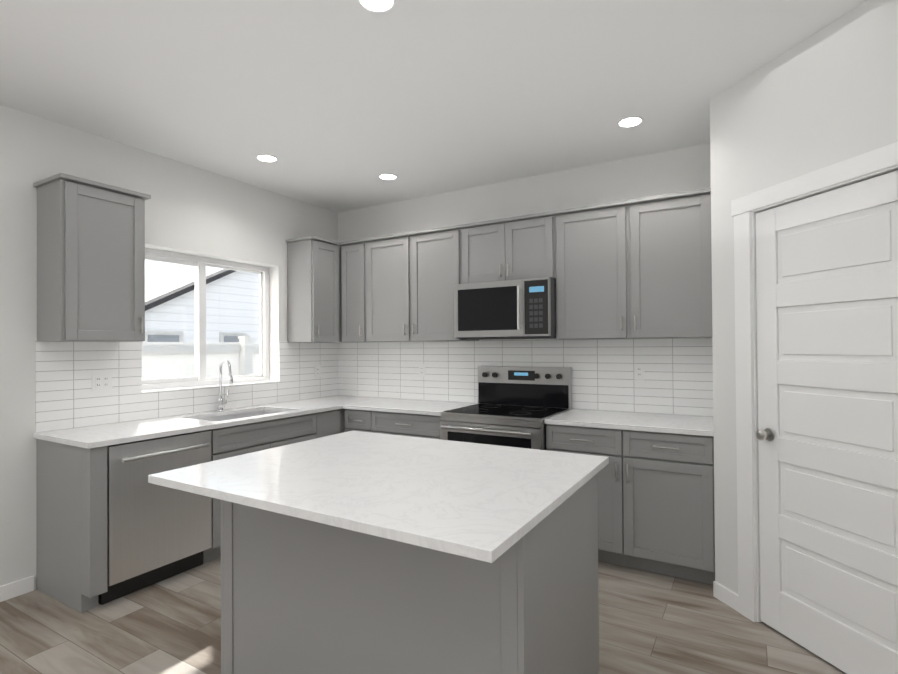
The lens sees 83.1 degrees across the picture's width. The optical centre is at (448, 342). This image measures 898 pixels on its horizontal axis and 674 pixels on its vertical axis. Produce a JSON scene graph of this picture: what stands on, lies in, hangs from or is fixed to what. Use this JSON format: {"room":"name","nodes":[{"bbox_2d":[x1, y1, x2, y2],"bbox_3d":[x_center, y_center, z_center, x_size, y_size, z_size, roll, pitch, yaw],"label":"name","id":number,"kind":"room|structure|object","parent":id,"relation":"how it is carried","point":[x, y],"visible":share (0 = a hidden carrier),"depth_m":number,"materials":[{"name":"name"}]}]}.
{"room":"kitchen","nodes":[
{"label":"kitchen","id":0,"kind":"room"},
{"bbox_2d":[0,104,337,589],"bbox_3d":[-3.203,0.051,1.874,0.220,2.780,8.220,-1,-1,31],"label":"wall","id":1,"kind":"structure","parent":0,"point":[192,210],"depth_m":3.14,"materials":[{"name":"white paint"}]},
{"bbox_2d":[0,576,33,601],"bbox_3d":[-3.800,1.391,0.606,0.014,0.085,5.440,-1,-1,31],"label":"baseboard","id":2,"kind":"structure","parent":1,"relation":"attached to","point":[16,588],"depth_m":2.87,"materials":[{"name":"white wood"}]},
{"bbox_2d":[33,173,150,341],"bbox_3d":[-2.157,-0.470,3.086,0.355,0.927,0.493,-1,-1,31],"label":"upper cabinet","id":3,"kind":"object","parent":1,"relation":"attached to","point":[90,260],"visible":1,"depth_m":2.95,"materials":[{"name":"grey wood"}]},
{"bbox_2d":[92,372,111,391],"bbox_3d":[-2.238,0.256,3.265,0.007,0.116,0.116,-1,-1,31],"label":"electrical outlet","id":4,"kind":"object","parent":1,"relation":"attached to","point":[101,381],"visible":1,"depth_m":3.26,"materials":[{"name":"white plastic"}]},
{"bbox_2d":[35,340,338,432],"bbox_3d":[-1.774,0.263,4.066,0.008,0.546,2.550,-1,-1,31],"label":"backsplash","id":5,"kind":"structure","parent":1,"relation":"attached to","point":[66,397],"depth_m":3.40,"materials":[{"name":"tile"}]},
{"bbox_2d":[142,248,278,391],"bbox_3d":[-1.907,-0.164,4.053,0.200,1.030,1.190,-1,-1,31],"label":"window","id":6,"kind":"structure","parent":1,"relation":"in","point":[199,379],"depth_m":4.03,"materials":[{"name":"white plastic"}]},
{"bbox_2d":[285,236,345,342],"bbox_3d":[-1.153,-0.462,4.785,0.355,0.927,0.680,-1,-1,31],"label":"upper cabinet","id":7,"kind":"object","parent":1,"relation":"attached to","point":[314,296],"visible":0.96,"depth_m":4.54,"materials":[{"name":"grey wood"}]},
{"bbox_2d":[315,365,319,377],"bbox_3d":[-1.271,0.284,4.901,0.007,0.116,0.070,-1,-1,31],"label":"electrical outlet","id":8,"kind":"object","parent":1,"relation":"attached to","point":[317,370],"visible":1,"depth_m":4.89,"materials":[{"name":"white plastic"}]},
{"bbox_2d":[0,557,845,673],"bbox_3d":[-1.175,1.440,0.541,5.040,0.050,8.440,-1,-1,31],"label":"floor","id":9,"kind":"structure","parent":0,"point":[653,623],"depth_m":2.48,"materials":[{"name":"brown wood"}]},
{"bbox_2d":[98,430,211,604],"bbox_3d":[-1.919,1.004,3.129,0.676,0.874,0.604,-1,-1,31],"label":"dishwasher","id":10,"kind":"object","parent":9,"relation":"on","point":[156,533],"visible":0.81,"depth_m":2.93,"materials":[{"name":"grey metal"}]},
{"bbox_2d":[203,439,288,562],"bbox_3d":[-1.555,1.146,3.804,0.628,0.600,0.912,-1,-1,31],"label":"base cabinet","id":11,"kind":"object","parent":9,"relation":"on","point":[218,453],"depth_m":3.33,"materials":[{"name":"grey wood"}]},
{"bbox_2d":[33,415,228,450],"bbox_3d":[-1.943,0.544,3.141,0.646,0.030,0.812,-1,-1,31],"label":"countertop","id":12,"kind":"structure","parent":11,"relation":"on","point":[104,435],"depth_m":3.00,"materials":[{"name":"white stone"}]},
{"bbox_2d":[253,411,344,443],"bbox_3d":[-1.270,1.007,4.290,0.628,0.884,0.337,-1,-1,31],"label":"base cabinet","id":13,"kind":"object","parent":9,"relation":"on","point":[269,426],"depth_m":3.87,"materials":[{"name":"grey wood"}]},
{"bbox_2d":[253,395,379,414],"bbox_3d":[-1.109,0.551,4.553,0.646,0.030,1.028,-1,-1,31],"label":"countertop","id":14,"kind":"structure","parent":13,"relation":"on","point":[331,403],"depth_m":4.31,"materials":[{"name":"white stone"}]},
{"bbox_2d":[217,359,233,410],"bbox_3d":[-1.710,0.333,3.922,0.176,0.401,0.104,-1,-1,31],"label":"faucet","id":15,"kind":"object","parent":14,"relation":"on","point":[221,402],"visible":1,"depth_m":3.92,"materials":[{"name":"silver metal"}]},
{"bbox_2d":[221,475,598,673],"bbox_3d":[-0.153,0.981,2.201,1.390,0.884,0.893,-1,-1,31],"label":"kitchen island","id":16,"kind":"object","parent":9,"relation":"on","point":[355,552],"depth_m":1.79,"materials":[{"name":"grey wood"}]},
{"bbox_2d":[148,431,607,562],"bbox_3d":[-0.230,0.523,2.090,1.470,0.030,1.180,-1,-1,31],"label":"island countertop","id":17,"kind":"structure","parent":16,"relation":"on","point":[474,501],"depth_m":1.80,"materials":[{"name":"white stone"}]},
{"bbox_2d":[343,398,477,438],"bbox_3d":[-0.311,0.985,4.293,0.982,0.914,0.661,-1,-1,31],"label":"base cabinet","id":18,"kind":"object","parent":9,"relation":"on","point":[411,417],"visible":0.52,"depth_m":4.08,"materials":[{"name":"grey wood"}]},
{"bbox_2d":[440,366,571,449],"bbox_3d":[0.427,0.815,3.797,0.788,1.235,0.745,-1,-1,31],"label":"range","id":19,"kind":"object","parent":9,"relation":"on","point":[515,406],"visible":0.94,"depth_m":3.87,"materials":[{"name":"metal"}]},
{"bbox_2d":[544,409,714,583],"bbox_3d":[1.228,0.967,3.384,0.999,0.914,0.661,-1,-1,31],"label":"base cabinet","id":20,"kind":"object","parent":9,"relation":"on","point":[655,480],"visible":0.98,"depth_m":3.07,"materials":[{"name":"grey wood"}]},
{"bbox_2d":[0,0,866,212],"bbox_3d":[-1.194,-1.415,0.566,5.040,0.100,8.440,-1,-1,31],"label":"ceiling","id":21,"kind":"structure","parent":0,"point":[337,106],"depth_m":2.60,"materials":[{"name":"white paint"}]},
{"bbox_2d":[256,154,277,162],"bbox_3d":[-1.321,-1.334,3.672,0.150,0.013,0.150,-1,-1,31],"label":"recessed light","id":22,"kind":"object","parent":21,"relation":"in","point":[266,158],"visible":0.98,"depth_m":3.68,"materials":[{"name":"white plastic"}]},
{"bbox_2d":[358,0,395,12],"bbox_3d":[-0.286,-1.356,2.004,0.150,0.013,0.150,-1,-1,31],"label":"recessed light","id":23,"kind":"object","parent":21,"relation":"in","point":[378,6],"visible":1,"depth_m":2.04,"materials":[{"name":"white plastic"}]},
{"bbox_2d":[378,173,396,179],"bbox_3d":[-0.494,-1.336,4.090,0.150,0.013,0.150,-1,-1,31],"label":"recessed light","id":24,"kind":"object","parent":21,"relation":"in","point":[386,176],"visible":1,"depth_m":4.09,"materials":[{"name":"white plastic"}]},
{"bbox_2d":[617,116,642,127],"bbox_3d":[1.114,-1.355,3.116,0.150,0.013,0.150,-1,-1,31],"label":"recessed light","id":25,"kind":"object","parent":21,"relation":"in","point":[629,121],"visible":1,"depth_m":3.11,"materials":[{"name":"white plastic"}]},
{"bbox_2d":[338,143,710,241],"bbox_3d":[1.001,0.041,4.037,4.820,2.780,0.220,-1,-1,31],"label":"wall","id":26,"kind":"structure","parent":0,"point":[685,169],"depth_m":4.06,"materials":[{"name":"white paint"}]},
{"bbox_2d":[339,238,370,341],"bbox_3d":[-0.773,-0.464,4.768,0.373,0.927,0.322,-1,-1,31],"label":"upper cabinet","id":27,"kind":"object","parent":26,"relation":"attached to","point":[355,254],"depth_m":4.63,"materials":[{"name":"grey wood"}]},
{"bbox_2d":[419,364,424,376],"bbox_3d":[-0.248,0.260,4.632,0.070,0.116,0.007,-1,-1,31],"label":"electrical outlet","id":28,"kind":"object","parent":26,"relation":"attached to","point":[421,370],"visible":1,"depth_m":4.63,"materials":[{"name":"white plastic"}]},
{"bbox_2d":[371,225,478,341],"bbox_3d":[-0.282,-0.470,4.478,1.060,0.927,0.322,-1,-1,31],"label":"upper cabinet","id":29,"kind":"object","parent":26,"relation":"attached to","point":[414,275],"depth_m":4.29,"materials":[{"name":"grey wood"}]},
{"bbox_2d":[459,211,554,283],"bbox_3d":[0.510,-0.704,4.011,0.782,0.477,0.322,-1,-1,31],"label":"upper cabinet","id":30,"kind":"object","parent":26,"relation":"attached to","point":[518,247],"depth_m":3.85,"materials":[{"name":"grey wood"}]},
{"bbox_2d":[454,277,555,339],"bbox_3d":[0.471,-0.239,3.936,0.774,0.430,0.486,-1,-1,31],"label":"microwave","id":31,"kind":"object","parent":30,"relation":"attached to","point":[518,309],"visible":1,"depth_m":3.74,"materials":[{"name":"grey metal"}]},
{"bbox_2d":[338,338,712,416],"bbox_3d":[0.349,0.251,4.288,3.422,0.546,0.008,-1,-1,31],"label":"backsplash","id":32,"kind":"structure","parent":26,"relation":"attached to","point":[678,376],"depth_m":3.94,"materials":[{"name":"tile"}]},
{"bbox_2d":[555,188,711,339],"bbox_3d":[1.290,-0.488,3.549,1.027,0.927,0.322,-1,-1,31],"label":"upper cabinet","id":33,"kind":"object","parent":26,"relation":"attached to","point":[639,268],"depth_m":3.38,"materials":[{"name":"grey wood"}]},
{"bbox_2d":[634,364,643,379],"bbox_3d":[1.379,0.215,3.671,0.070,0.116,0.007,-1,-1,31],"label":"electrical outlet","id":34,"kind":"object","parent":26,"relation":"attached to","point":[638,371],"visible":1,"depth_m":3.67,"materials":[{"name":"white plastic"}]},
{"bbox_2d":[710,0,897,593],"bbox_3d":[1.736,0.019,2.050,0.110,2.780,1.655,0,-1,-14],"label":"wall","id":35,"kind":"structure","parent":0,"point":[826,96],"depth_m":2.42,"materials":[{"name":"white paint"}]},
{"bbox_2d":[713,581,737,611],"bbox_3d":[1.683,1.367,2.033,0.014,0.085,1.635,0,-1,-14],"label":"baseboard","id":36,"kind":"structure","parent":35,"relation":"attached to","point":[725,595],"depth_m":2.74,"materials":[{"name":"white wood"}]},
{"bbox_2d":[731,142,897,621],"bbox_3d":[1.690,0.328,2.199,0.132,2.165,1.009,0,-1,-14],"label":"door frame","id":37,"kind":"structure","parent":35,"relation":"attached to","point":[850,171],"depth_m":2.57,"materials":[{"name":"white wood"}]},
{"bbox_2d":[755,171,897,673],"bbox_3d":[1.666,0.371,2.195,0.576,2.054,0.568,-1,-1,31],"label":"pantry door","id":38,"kind":"structure","parent":35,"relation":"in","point":[826,434],"depth_m":2.19,"materials":[{"name":"white wood"}]},
{"label":"outside","id":39,"kind":"structure","parent":0,"visible":0},
{"bbox_3d":[-15.662,2.022,10.257,29.760,0.050,34.000,-1,-1,31],"label":"ground","id":40,"kind":"structure","parent":39,"visible":0},
{"bbox_2d":[142,336,259,378],"bbox_3d":[-4.854,0.889,5.040,0.180,1.980,28.000,-1,-1,31],"label":"fence","id":41,"kind":"object","parent":40,"relation":"on","point":[148,362],"depth_m":7.20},
{"bbox_2d":[142,269,259,341],"bbox_3d":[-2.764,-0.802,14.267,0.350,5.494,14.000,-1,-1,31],"label":"house","id":42,"kind":"structure","parent":40,"relation":"on","point":[158,335],"depth_m":10.59,"materials":[{"name":"grey"}]}
]}

